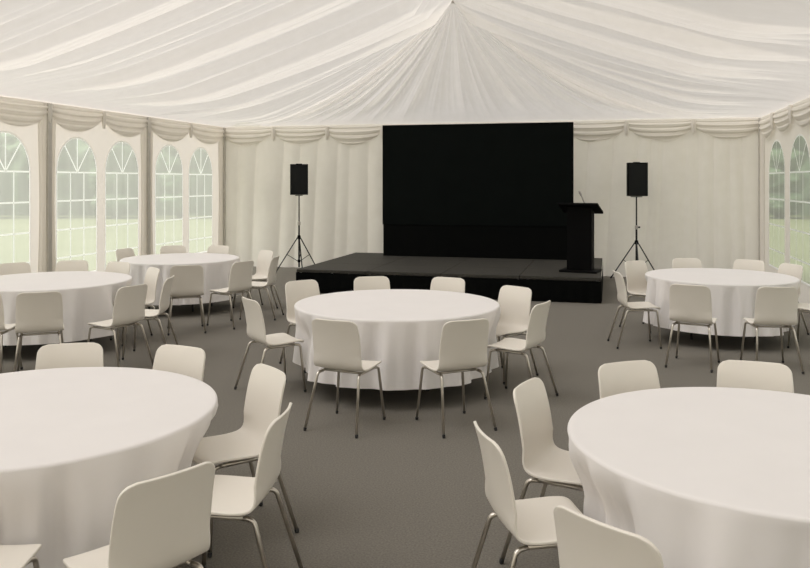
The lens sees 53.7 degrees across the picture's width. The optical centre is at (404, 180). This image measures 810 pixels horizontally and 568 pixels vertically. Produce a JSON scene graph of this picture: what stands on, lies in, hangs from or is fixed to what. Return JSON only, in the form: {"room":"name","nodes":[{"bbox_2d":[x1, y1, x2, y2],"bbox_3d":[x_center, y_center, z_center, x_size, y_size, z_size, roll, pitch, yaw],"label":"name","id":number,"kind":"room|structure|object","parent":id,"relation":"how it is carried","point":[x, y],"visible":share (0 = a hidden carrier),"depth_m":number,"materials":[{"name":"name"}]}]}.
{"room":"event marquee tent","nodes":[
{"label":"event marquee tent","id":0,"kind":"room"},
{"bbox_2d":[0,121,218,272],"bbox_3d":[-6.663,0.345,8.197,0.001,3.130,20.580,0,0,14],"label":"wall","id":1,"kind":"structure","parent":0,"point":[100,140],"depth_m":13.83,"materials":[{"name":"fabric"}]},
{"bbox_2d":[0,131,30,266],"bbox_3d":[-5.795,0.410,11.598,0.009,2.284,1.044,0,0,14],"label":"window","id":2,"kind":"structure","parent":1,"relation":"in","point":[10,252],"depth_m":11.72,"materials":[{"name":"clear plastic"}]},
{"bbox_2d":[38,103,46,271],"bbox_3d":[-5.570,0.350,12.312,0.054,3.100,0.172,0,0,24],"label":"drape","id":3,"kind":"object","parent":1,"relation":"hanging from","point":[42,125],"depth_m":12.30,"materials":[{"name":"fabric"}]},
{"bbox_2d":[38,103,55,271],"bbox_3d":[-5.540,0.350,12.420,0.073,3.120,0.387,0,0,14],"label":"trim","id":4,"kind":"structure","parent":1,"relation":"attached to","point":[46,130],"depth_m":12.37,"materials":[{"name":"fabric"}]},
{"bbox_2d":[52,104,55,271],"bbox_3d":[-5.515,0.350,12.530,0.054,3.100,0.172,0,0,4],"label":"drape","id":5,"kind":"object","parent":1,"relation":"hanging from","point":[53,121],"depth_m":12.53,"materials":[{"name":"fabric"}]},
{"bbox_2d":[56,137,96,270],"bbox_3d":[-5.396,0.410,13.168,0.009,2.284,1.064,0,0,14],"label":"window","id":6,"kind":"structure","parent":1,"relation":"in","point":[78,152],"depth_m":13.18,"materials":[{"name":"clear plastic"}]},
{"bbox_2d":[0,96,223,144],"bbox_3d":[-6.590,-0.995,8.202,0.100,0.439,20.627,0,0,14],"label":"trim","id":7,"kind":"structure","parent":1,"relation":"attached to","point":[13,111],"depth_m":13.60,"materials":[{"name":"fabric"}]},
{"bbox_2d":[105,140,138,269],"bbox_3d":[-5.086,0.410,14.389,0.009,2.284,1.044,0,0,14],"label":"window","id":8,"kind":"structure","parent":1,"relation":"in","point":[114,160],"depth_m":14.31,"materials":[{"name":"clear plastic"}]},
{"bbox_2d":[140,117,146,254],"bbox_3d":[-4.888,0.350,14.997,0.054,3.100,0.172,0,0,24],"label":"drape","id":9,"kind":"object","parent":1,"relation":"hanging from","point":[143,136],"depth_m":14.97,"materials":[{"name":"fabric"}]},
{"bbox_2d":[140,117,152,254],"bbox_3d":[-4.858,0.350,15.105,0.073,3.120,0.387,0,0,14],"label":"trim","id":10,"kind":"structure","parent":1,"relation":"attached to","point":[146,138],"depth_m":15.05,"materials":[{"name":"fabric"}]},
{"bbox_2d":[151,118,152,254],"bbox_3d":[-4.833,0.350,15.214,0.054,3.100,0.172,0,0,4],"label":"drape","id":11,"kind":"object","parent":1,"relation":"hanging from","point":[151,118],"depth_m":15.22,"materials":[{"name":"fabric"}]},
{"bbox_2d":[155,144,182,253],"bbox_3d":[-4.694,0.410,15.930,0.009,2.284,1.064,0,0,14],"label":"window","id":12,"kind":"structure","parent":1,"relation":"in","point":[169,229],"depth_m":15.88,"materials":[{"name":"clear plastic"}]},
{"bbox_2d":[188,147,212,252],"bbox_3d":[-4.382,0.410,17.161,0.009,2.284,1.044,0,0,14],"label":"window","id":13,"kind":"structure","parent":1,"relation":"in","point":[206,234],"depth_m":17.16,"materials":[{"name":"clear plastic"}]},
{"bbox_2d":[218,127,222,244],"bbox_3d":[-4.133,0.350,17.973,0.054,3.100,0.172,0,0,24],"label":"drape","id":14,"kind":"object","parent":1,"relation":"hanging from","point":[220,144],"depth_m":17.94,"materials":[{"name":"fabric"}]},
{"bbox_2d":[218,127,225,245],"bbox_3d":[-4.121,0.350,18.009,0.073,3.120,0.238,0,0,14],"label":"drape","id":15,"kind":"structure","parent":1,"relation":"attached to","point":[222,143],"depth_m":17.99,"materials":[{"name":"fabric"}]},
{"bbox_2d":[0,0,809,126],"bbox_3d":[-1.163,-2.263,6.800,11.350,2.214,20.580,0,0,14],"label":"ceiling","id":16,"kind":"structure","parent":0,"point":[220,63],"depth_m":12.72,"materials":[{"name":"fabric"}]},
{"bbox_2d":[2,266,809,567],"bbox_3d":[-1.163,1.940,6.800,11.550,0.060,20.780,0,0,14],"label":"floor","id":17,"kind":"structure","parent":0,"point":[399,493],"depth_m":6.22,"materials":[{"name":"grey carpet"}]},
{"bbox_2d":[0,294,22,373],"bbox_3d":[-4.082,1.479,7.843,0.469,0.856,0.518,0,0,-4],"label":"chair","id":18,"kind":"object","parent":17,"relation":"on","point":[4,328],"visible":0.76,"depth_m":7.71,"materials":[{"name":"plastic"}]},
{"bbox_2d":[0,262,30,274],"bbox_3d":[-4.888,1.479,10.127,0.469,0.856,0.518,0,0,-44],"label":"chair","id":19,"kind":"object","parent":17,"relation":"on","point":[19,267],"visible":0.2,"depth_m":10.28,"materials":[{"name":"plastic"}]},
{"bbox_2d":[0,544,41,567],"bbox_3d":[-1.643,1.479,2.943,0.469,0.856,0.518,0,0,2],"label":"chair","id":20,"kind":"object","parent":17,"relation":"on","point":[11,556],"visible":1,"depth_m":3.09,"materials":[{"name":"plastic"}]},
{"bbox_2d":[13,291,63,371],"bbox_3d":[-3.546,1.479,7.779,0.469,0.856,0.518,0,0,-21],"label":"chair","id":21,"kind":"object","parent":17,"relation":"on","point":[36,313],"visible":0.97,"depth_m":7.62,"materials":[{"name":"white plastic"},{"name":"brushed steel"},{"name":"dark rubber"}]},
{"bbox_2d":[35,342,103,369],"bbox_3d":[-2.115,1.479,4.977,0.469,0.856,0.518,0,0,-13],"label":"chair","id":22,"kind":"object","parent":17,"relation":"on","point":[87,354],"visible":0.16,"depth_m":5.16,"materials":[{"name":"plastic"}]},
{"bbox_2d":[55,260,87,271],"bbox_3d":[-4.364,1.479,10.395,0.469,0.856,0.518,0,0,-10],"label":"chair","id":23,"kind":"object","parent":17,"relation":"on","point":[64,265],"visible":0.18,"depth_m":10.58,"materials":[{"name":"plastic"}]},
{"bbox_2d":[105,261,134,326],"bbox_3d":[-3.798,1.479,10.223,0.469,0.856,0.518,0,0,25],"label":"chair","id":24,"kind":"object","parent":17,"relation":"on","point":[113,266],"visible":0.23,"depth_m":10.40,"materials":[{"name":"plastic"}]},
{"bbox_2d":[87,284,153,366],"bbox_3d":[-2.916,1.479,8.165,0.518,0.856,0.469,0,0,28],"label":"chair","id":25,"kind":"object","parent":17,"relation":"on","point":[129,303],"visible":0.96,"depth_m":8.07,"materials":[{"name":"white plastic"},{"name":"brushed steel"},{"name":"dark rubber"}]},
{"bbox_2d":[116,248,134,261],"bbox_3d":[-4.175,1.479,12.350,0.518,0.856,0.469,0,0,21],"label":"chair","id":26,"kind":"object","parent":17,"relation":"on","point":[126,252],"visible":0.19,"depth_m":12.42,"materials":[{"name":"plastic"}]},
{"bbox_2d":[110,267,162,345],"bbox_3d":[-3.193,1.479,9.559,0.518,0.856,0.469,0,0,-37],"label":"chair","id":27,"kind":"object","parent":17,"relation":"on","point":[152,274],"visible":0.44,"depth_m":9.63,"materials":[{"name":"white plastic"},{"name":"brushed steel"},{"name":"dark rubber"}]},
{"bbox_2d":[63,461,214,567],"bbox_3d":[-0.996,1.479,3.029,0.518,0.856,0.469,0,0,42],"label":"chair","id":28,"kind":"object","parent":17,"relation":"on","point":[162,521],"visible":1,"depth_m":2.90,"materials":[{"name":"white plastic"},{"name":"brushed steel"},{"name":"dark rubber"}]},
{"bbox_2d":[122,275,177,359],"bbox_3d":[-2.778,1.479,8.768,0.518,0.856,0.469,0,0,-3],"label":"chair","id":29,"kind":"object","parent":17,"relation":"on","point":[166,289],"visible":0.67,"depth_m":8.68,"materials":[{"name":"white plastic"},{"name":"brushed steel"},{"name":"dark rubber"}]},
{"bbox_2d":[160,245,185,253],"bbox_3d":[-3.704,1.479,12.840,0.469,0.856,0.518,0,0,-22],"label":"chair","id":30,"kind":"object","parent":17,"relation":"on","point":[173,248],"visible":0.21,"depth_m":13.03,"materials":[{"name":"plastic"}]},
{"bbox_2d":[153,344,205,381],"bbox_3d":[-1.504,1.479,4.906,0.469,0.856,0.518,0,0,26],"label":"chair","id":31,"kind":"object","parent":17,"relation":"on","point":[189,361],"visible":0.16,"depth_m":5.08,"materials":[{"name":"plastic"}]},
{"bbox_2d":[167,265,205,334],"bbox_3d":[-2.787,1.479,10.192,0.469,0.856,0.518,0,0,-18],"label":"chair","id":32,"kind":"object","parent":17,"relation":"on","point":[188,280],"visible":0.94,"depth_m":10.03,"materials":[{"name":"white plastic"},{"name":"brushed steel"},{"name":"dark rubber"}]},
{"bbox_2d":[207,245,232,302],"bbox_3d":[-3.097,1.479,12.850,0.469,0.856,0.518,0,0,19],"label":"chair","id":33,"kind":"object","parent":17,"relation":"on","point":[220,249],"visible":0.15,"depth_m":13.04,"materials":[{"name":"plastic"}]},
{"bbox_2d":[207,260,253,329],"bbox_3d":[-2.281,1.479,10.601,0.518,0.856,0.469,0,0,33],"label":"chair","id":34,"kind":"object","parent":17,"relation":"on","point":[240,278],"visible":0.98,"depth_m":10.49,"materials":[{"name":"white plastic"},{"name":"brushed steel"},{"name":"dark rubber"}]},
{"bbox_2d":[175,402,303,567],"bbox_3d":[-0.765,1.479,3.684,0.518,0.856,0.469,0,0,6],"label":"chair","id":35,"kind":"object","parent":17,"relation":"on","point":[234,497],"visible":0.73,"depth_m":3.60,"materials":[{"name":"white plastic"},{"name":"brushed steel"},{"name":"dark rubber"}]},
{"bbox_2d":[192,363,298,557],"bbox_3d":[-0.917,1.479,4.378,0.518,0.856,0.469,0,0,-36],"label":"chair","id":36,"kind":"object","parent":17,"relation":"on","point":[266,385],"visible":0.68,"depth_m":4.42,"materials":[{"name":"white plastic"},{"name":"brushed steel"},{"name":"dark rubber"}]},
{"bbox_2d":[233,250,277,307],"bbox_3d":[-2.244,1.479,11.992,0.518,0.856,0.469,0,0,-40],"label":"chair","id":37,"kind":"object","parent":17,"relation":"on","point":[265,256],"visible":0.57,"depth_m":12.09,"materials":[{"name":"white plastic"},{"name":"brushed steel"},{"name":"dark rubber"}]},
{"bbox_2d":[239,255,283,319],"bbox_3d":[-2.002,1.479,11.202,0.518,0.856,0.469,0,0,6],"label":"chair","id":38,"kind":"object","parent":17,"relation":"on","point":[271,277],"visible":0.77,"depth_m":11.07,"materials":[{"name":"white plastic"},{"name":"brushed steel"},{"name":"dark rubber"}]},
{"bbox_2d":[234,297,306,391],"bbox_3d":[-1.226,1.479,7.276,0.518,0.856,0.469,0,0,-33],"label":"chair","id":39,"kind":"object","parent":17,"relation":"on","point":[256,330],"visible":0.98,"depth_m":7.20,"materials":[{"name":"white plastic"},{"name":"brushed steel"},{"name":"dark rubber"}]},
{"bbox_2d":[276,195,314,271],"bbox_3d":[-2.225,1.106,16.933,0.955,1.623,0.831,0,0,0],"label":"speaker stand","id":40,"kind":"object","parent":17,"relation":"on","point":[298,236],"visible":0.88,"depth_m":16.79,"materials":[{"name":"black metal"}]},
{"bbox_2d":[290,164,307,194],"bbox_3d":[-2.225,-0.039,16.799,0.370,0.654,0.342,0,0,-8],"label":"loudspeaker","id":41,"kind":"object","parent":40,"relation":"on","point":[298,173],"visible":1,"depth_m":16.63,"materials":[{"name":"black plastic"}]},
{"bbox_2d":[279,279,319,372],"bbox_3d":[-0.975,1.479,8.294,0.469,0.856,0.518,0,0,-38],"label":"chair","id":42,"kind":"object","parent":17,"relation":"on","point":[295,291],"visible":0.33,"depth_m":8.38,"materials":[{"name":"white plastic"},{"name":"brushed steel"},{"name":"dark rubber"}]},
{"bbox_2d":[303,318,385,437],"bbox_3d":[-0.462,1.479,6.255,0.469,0.856,0.518,0,0,24],"label":"chair","id":43,"kind":"object","parent":17,"relation":"on","point":[336,343],"visible":1,"depth_m":6.10,"materials":[{"name":"plastic"}]},
{"bbox_2d":[354,276,389,290],"bbox_3d":[-0.321,1.479,8.611,0.469,0.856,0.518,0,0,-14],"label":"chair","id":44,"kind":"object","parent":17,"relation":"on","point":[367,282],"visible":0.1,"depth_m":8.80,"materials":[{"name":"plastic"}]},
{"bbox_2d":[430,277,464,292],"bbox_3d":[0.386,1.479,8.536,0.469,0.856,0.518,0,0,27],"label":"chair","id":45,"kind":"object","parent":17,"relation":"on","point":[451,284],"visible":0.16,"depth_m":8.71,"materials":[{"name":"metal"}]},
{"bbox_2d":[296,252,602,302],"bbox_3d":[1.002,1.710,14.673,5.094,0.400,3.332,0,0,14],"label":"stage","id":46,"kind":"object","parent":17,"relation":"on","point":[339,274],"visible":0.78,"depth_m":13.46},
{"bbox_2d":[383,122,573,259],"bbox_3d":[1.421,0.193,15.879,3.776,2.634,0.366,0,0,14],"label":"screen","id":47,"kind":"object","parent":46,"relation":"on","point":[490,190],"visible":0.88,"depth_m":15.70,"materials":[{"name":"black fabric"}]},
{"bbox_2d":[557,203,602,273],"bbox_3d":[2.932,0.934,13.353,0.660,1.152,0.530,0,0,24],"label":"lectern","id":48,"kind":"object","parent":46,"relation":"on","point":[580,216],"visible":1,"depth_m":13.23,"materials":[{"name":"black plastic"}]},
{"bbox_2d":[415,318,496,437],"bbox_3d":[0.391,1.479,6.255,0.469,0.856,0.518,0,0,-24],"label":"chair","id":49,"kind":"object","parent":17,"relation":"on","point":[463,343],"visible":1,"depth_m":6.10,"materials":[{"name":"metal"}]},
{"bbox_2d":[496,285,538,383],"bbox_3d":[0.966,1.479,7.834,0.518,0.856,0.469,0,0,-43],"label":"chair","id":50,"kind":"object","parent":17,"relation":"on","point":[514,302],"visible":0.73,"depth_m":7.91,"materials":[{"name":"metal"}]},
{"bbox_2d":[484,300,558,398],"bbox_3d":[1.025,1.479,7.046,0.518,0.856,0.469,0,0,32],"label":"chair","id":51,"kind":"object","parent":17,"relation":"on","point":[536,328],"visible":0.98,"depth_m":6.97,"materials":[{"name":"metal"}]},
{"bbox_2d":[471,421,581,567],"bbox_3d":[0.537,1.479,3.407,0.518,0.856,0.469,0,0,-10],"label":"chair","id":52,"kind":"object","parent":17,"relation":"on","point":[530,521],"visible":0.75,"depth_m":3.33,"materials":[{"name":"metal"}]},
{"bbox_2d":[499,377,583,563],"bbox_3d":[0.807,1.479,4.061,0.518,0.856,0.469,0,0,30],"label":"chair","id":53,"kind":"object","parent":17,"relation":"on","point":[542,459],"visible":0.67,"depth_m":4.10,"materials":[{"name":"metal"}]},
{"bbox_2d":[553,505,663,567],"bbox_3d":[0.763,1.479,2.615,0.518,0.856,0.469,0,0,-40],"label":"chair","id":54,"kind":"object","parent":17,"relation":"on","point":[583,541],"visible":1,"depth_m":2.49,"materials":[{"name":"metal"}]},
{"bbox_2d":[598,360,659,398],"bbox_3d":[1.351,1.479,4.455,0.469,0.856,0.518,0,0,-20],"label":"chair","id":55,"kind":"object","parent":17,"relation":"on","point":[614,378],"visible":0.2,"depth_m":4.64,"materials":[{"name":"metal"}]},
{"bbox_2d":[610,196,654,277],"bbox_3d":[4.575,1.106,15.425,0.831,1.623,0.955,0,0,-20],"label":"speaker stand","id":56,"kind":"object","parent":17,"relation":"on","point":[636,242],"visible":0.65,"depth_m":15.38,"materials":[{"name":"black metal"}]},
{"bbox_2d":[627,162,647,195],"bbox_3d":[4.450,-0.039,15.379,0.370,0.654,0.342,0,0,6],"label":"loudspeaker","id":57,"kind":"object","parent":56,"relation":"on","point":[637,172],"visible":1,"depth_m":15.21,"materials":[{"name":"black plastic"}]},
{"bbox_2d":[607,270,661,348],"bbox_3d":[2.667,1.479,9.312,0.518,0.856,0.469,0,0,1],"label":"chair","id":58,"kind":"object","parent":17,"relation":"on","point":[620,284],"visible":1,"depth_m":9.20,"materials":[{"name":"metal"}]},
{"bbox_2d":[619,260,650,330],"bbox_3d":[3.128,1.479,10.364,0.469,0.856,0.518,0,0,-32],"label":"chair","id":59,"kind":"object","parent":17,"relation":"on","point":[635,271],"visible":0.55,"depth_m":10.48,"materials":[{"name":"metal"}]},
{"bbox_2d":[672,258,701,267],"bbox_3d":[3.833,1.479,10.687,0.469,0.856,0.518,0,0,-2],"label":"chair","id":60,"kind":"object","parent":17,"relation":"on","point":[677,262],"visible":0.16,"depth_m":10.88,"materials":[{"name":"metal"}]},
{"bbox_2d":[665,284,719,372],"bbox_3d":[2.986,1.479,8.292,0.469,0.856,0.518,0,0,30],"label":"chair","id":61,"kind":"object","parent":17,"relation":"on","point":[690,304],"visible":1,"depth_m":8.15,"materials":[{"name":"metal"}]},
{"bbox_2d":[690,333,755,342],"bbox_3d":[3.867,1.537,9.820,1.740,0.744,1.740,0,0,14],"label":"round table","id":62,"kind":"object","parent":17,"relation":"on","point":[691,334],"visible":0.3,"depth_m":9.63,"materials":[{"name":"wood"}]},
{"bbox_2d":[643,268,799,336],"bbox_3d":[3.842,1.454,9.797,1.789,0.585,1.807,0,0,14],"label":"tablecloth","id":63,"kind":"object","parent":62,"relation":"on","point":[733,291],"visible":0.73,"depth_m":9.17,"materials":[{"name":"fabric"}]},
{"bbox_2d":[733,259,764,271],"bbox_3d":[4.462,1.479,10.512,0.469,0.856,0.518,0,0,41],"label":"chair","id":64,"kind":"object","parent":17,"relation":"on","point":[743,264],"visible":0.23,"depth_m":10.66,"materials":[{"name":"plastic"}]},
{"bbox_2d":[717,360,793,392],"bbox_3d":[1.963,1.479,4.461,0.469,0.856,0.518,0,0,20],"label":"chair","id":65,"kind":"object","parent":17,"relation":"on","point":[730,373],"visible":0.18,"depth_m":4.64,"materials":[{"name":"plastic"}]},
{"bbox_2d":[740,286,804,373],"bbox_3d":[3.733,1.479,8.167,0.469,0.856,0.518,0,0,5],"label":"chair","id":66,"kind":"object","parent":17,"relation":"on","point":[773,305],"visible":0.94,"depth_m":8.00,"materials":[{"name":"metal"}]},
{"bbox_2d":[774,263,808,336],"bbox_3d":[4.700,1.479,10.062,0.518,0.856,0.469,0,0,-16],"label":"chair","id":67,"kind":"object","parent":17,"relation":"on","point":[794,270],"visible":0.21,"depth_m":10.06,"materials":[{"name":"white plastic"}]},
{"bbox_2d":[787,303,809,347],"bbox_3d":[4.701,1.479,9.142,0.518,0.856,0.469,0,0,39],"label":"chair","id":68,"kind":"object","parent":17,"relation":"on","point":[806,306],"visible":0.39,"depth_m":9.20,"materials":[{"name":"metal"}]},
{"bbox_3d":[-3.380,1.537,12.050,1.716,0.744,1.716,0,0,14],"label":"round table","id":69,"kind":"object","parent":17,"relation":"on","visible":0},
{"bbox_2d":[119,253,241,304],"bbox_3d":[-3.371,1.452,11.998,1.769,0.581,1.823,0,0,14],"label":"tablecloth","id":70,"kind":"object","parent":69,"relation":"on","point":[216,267],"visible":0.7,"depth_m":11.47,"materials":[{"name":"fabric"}]},
{"bbox_3d":[-4.180,1.537,9.390,1.836,0.744,1.836,0,0,14],"label":"round table","id":71,"kind":"object","parent":17,"relation":"on","visible":0},
{"bbox_2d":[0,271,131,345],"bbox_3d":[-4.179,1.451,9.349,1.992,0.581,1.925,0,0,14],"label":"tablecloth","id":72,"kind":"object","parent":71,"relation":"on","point":[87,296],"visible":0.74,"depth_m":8.82,"materials":[{"name":"fabric"}]},
{"bbox_3d":[-0.075,1.537,7.630,1.924,0.744,1.924,0,0,14],"label":"round table","id":73,"kind":"object","parent":17,"relation":"on","visible":0},
{"bbox_2d":[293,289,500,390],"bbox_3d":[-0.086,1.453,7.597,1.959,0.583,2.004,0,0,14],"label":"tablecloth","id":74,"kind":"object","parent":73,"relation":"on","point":[400,329],"visible":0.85,"depth_m":6.89,"materials":[{"name":"fabric"}]},
{"bbox_3d":[-1.905,1.537,4.090,1.824,0.744,1.824,0,0,14],"label":"round table","id":75,"kind":"object","parent":17,"relation":"on","visible":0},
{"bbox_2d":[0,367,217,567],"bbox_3d":[-1.948,1.454,4.068,1.906,0.585,1.898,0,0,14],"label":"tablecloth","id":76,"kind":"object","parent":75,"relation":"on","point":[72,439],"visible":0.9,"depth_m":3.63,"materials":[{"name":"fabric"}]},
{"bbox_3d":[1.662,1.537,3.615,1.800,0.744,1.800,0,0,14],"label":"round table","id":77,"kind":"object","parent":17,"relation":"on","visible":0},
{"bbox_2d":[567,387,809,567],"bbox_3d":[1.681,1.452,3.562,1.872,0.582,1.903,0,0,14],"label":"tablecloth","id":78,"kind":"object","parent":77,"relation":"on","point":[713,477],"visible":0.94,"depth_m":3.29,"materials":[{"name":"fabric"}]},
{"bbox_2d":[225,118,757,276],"bbox_3d":[1.347,0.345,16.681,11.350,3.130,0.171,0,0,14],"label":"wall","id":79,"kind":"structure","parent":0,"point":[701,202],"depth_m":16.05,"materials":[{"name":"fabric"}]},
{"bbox_2d":[225,118,758,145],"bbox_3d":[1.376,-0.996,16.700,11.397,0.438,0.100,0,0,14],"label":"trim","id":80,"kind":"structure","parent":79,"relation":"attached to","point":[722,128],"depth_m":16.08,"materials":[{"name":"fabric"}]},
{"bbox_2d":[764,119,809,310],"bbox_3d":[4.338,0.345,5.403,0.001,3.130,20.580,0,0,14],"label":"wall","id":81,"kind":"structure","parent":0,"point":[787,138],"depth_m":13.38,"materials":[{"name":"fabric"}]},
{"bbox_2d":[758,118,763,261],"bbox_3d":[6.786,0.350,15.239,0.073,3.120,0.238,0,0,14],"label":"trim","id":82,"kind":"structure","parent":81,"relation":"attached to","point":[760,136],"depth_m":15.21,"materials":[{"name":"fabric"}]},
{"bbox_2d":[760,118,763,261],"bbox_3d":[6.779,0.350,15.201,0.054,3.100,0.172,0,0,4],"label":"drape","id":83,"kind":"object","parent":81,"relation":"hanging from","point":[761,136],"depth_m":15.16,"materials":[{"name":"fabric"}]},
{"bbox_2d":[769,139,784,269],"bbox_3d":[6.534,0.410,14.069,0.009,2.284,1.384,0,0,14],"label":"window","id":84,"kind":"structure","parent":81,"relation":"in","point":[775,252],"depth_m":14.01,"materials":[{"name":"clear plastic"}]},
{"bbox_2d":[759,97,809,138],"bbox_3d":[4.287,-0.995,5.487,0.100,0.439,20.537,0,0,14],"label":"trim","id":85,"kind":"structure","parent":81,"relation":"attached to","point":[799,111],"depth_m":12.95,"materials":[{"name":"fabric"}]},
{"bbox_2d":[789,134,809,286],"bbox_3d":[6.103,0.410,12.373,0.009,2.284,1.404,0,0,14],"label":"window","id":86,"kind":"structure","parent":81,"relation":"in","point":[802,160],"depth_m":12.34,"materials":[{"name":"clear plastic"}]},
{"label":"outside","id":87,"kind":"structure","parent":0,"visible":0},
{"bbox_2d":[6,215,808,281],"bbox_3d":[-3.042,2.150,22.454,180.000,0.320,170.000,0,0,14],"label":"ground","id":88,"kind":"structure","parent":87,"point":[63,218],"depth_m":27.21,"materials":[{"name":"green plant"}]},
{"bbox_2d":[27,144,66,213],"bbox_3d":[-19.031,-0.545,43.275,2.684,5.248,2.752,0,0,-30],"label":"tree","id":89,"kind":"object","parent":88,"relation":"on","point":[62,161],"visible":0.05,"depth_m":42.66,"materials":[{"name":"green plant"}]},
{"bbox_2d":[5,136,211,215],"bbox_3d":[-21.500,-0.534,47.477,49.024,5.088,4.450,0,0,0],"label":"hedge","id":90,"kind":"object","parent":88,"relation":"on","point":[24,165],"visible":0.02,"depth_m":45.96,"materials":[{"name":"green plant"}]},
{"bbox_2d":[88,142,137,215],"bbox_3d":[-15.527,-0.362,42.841,2.858,4.871,2.898,0,0,-38],"label":"tree","id":91,"kind":"object","parent":88,"relation":"on","point":[93,176],"visible":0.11,"depth_m":42.23,"materials":[{"name":"green plant"}]},
{"bbox_2d":[160,146,205,214],"bbox_3d":[-11.973,-0.367,42.885,2.560,4.881,2.625,0,0,-45],"label":"tree","id":92,"kind":"object","parent":88,"relation":"on","point":[175,178],"visible":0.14,"depth_m":42.03,"materials":[{"name":"green plant"}]},
{"bbox_2d":[769,136,809,218],"bbox_3d":[19.990,-0.364,42.668,2.954,4.876,2.881,0,0,1],"label":"tree","id":93,"kind":"object","parent":88,"relation":"on","point":[776,177],"visible":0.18,"depth_m":41.68,"materials":[{"name":"green plant"}]},
{"bbox_2d":[769,144,809,215],"bbox_3d":[26.000,-0.536,47.538,32.005,5.091,4.520,0,0,0],"label":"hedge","id":94,"kind":"object","parent":88,"relation":"on","point":[806,144],"visible":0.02,"depth_m":45.93,"materials":[{"name":"green plant"}]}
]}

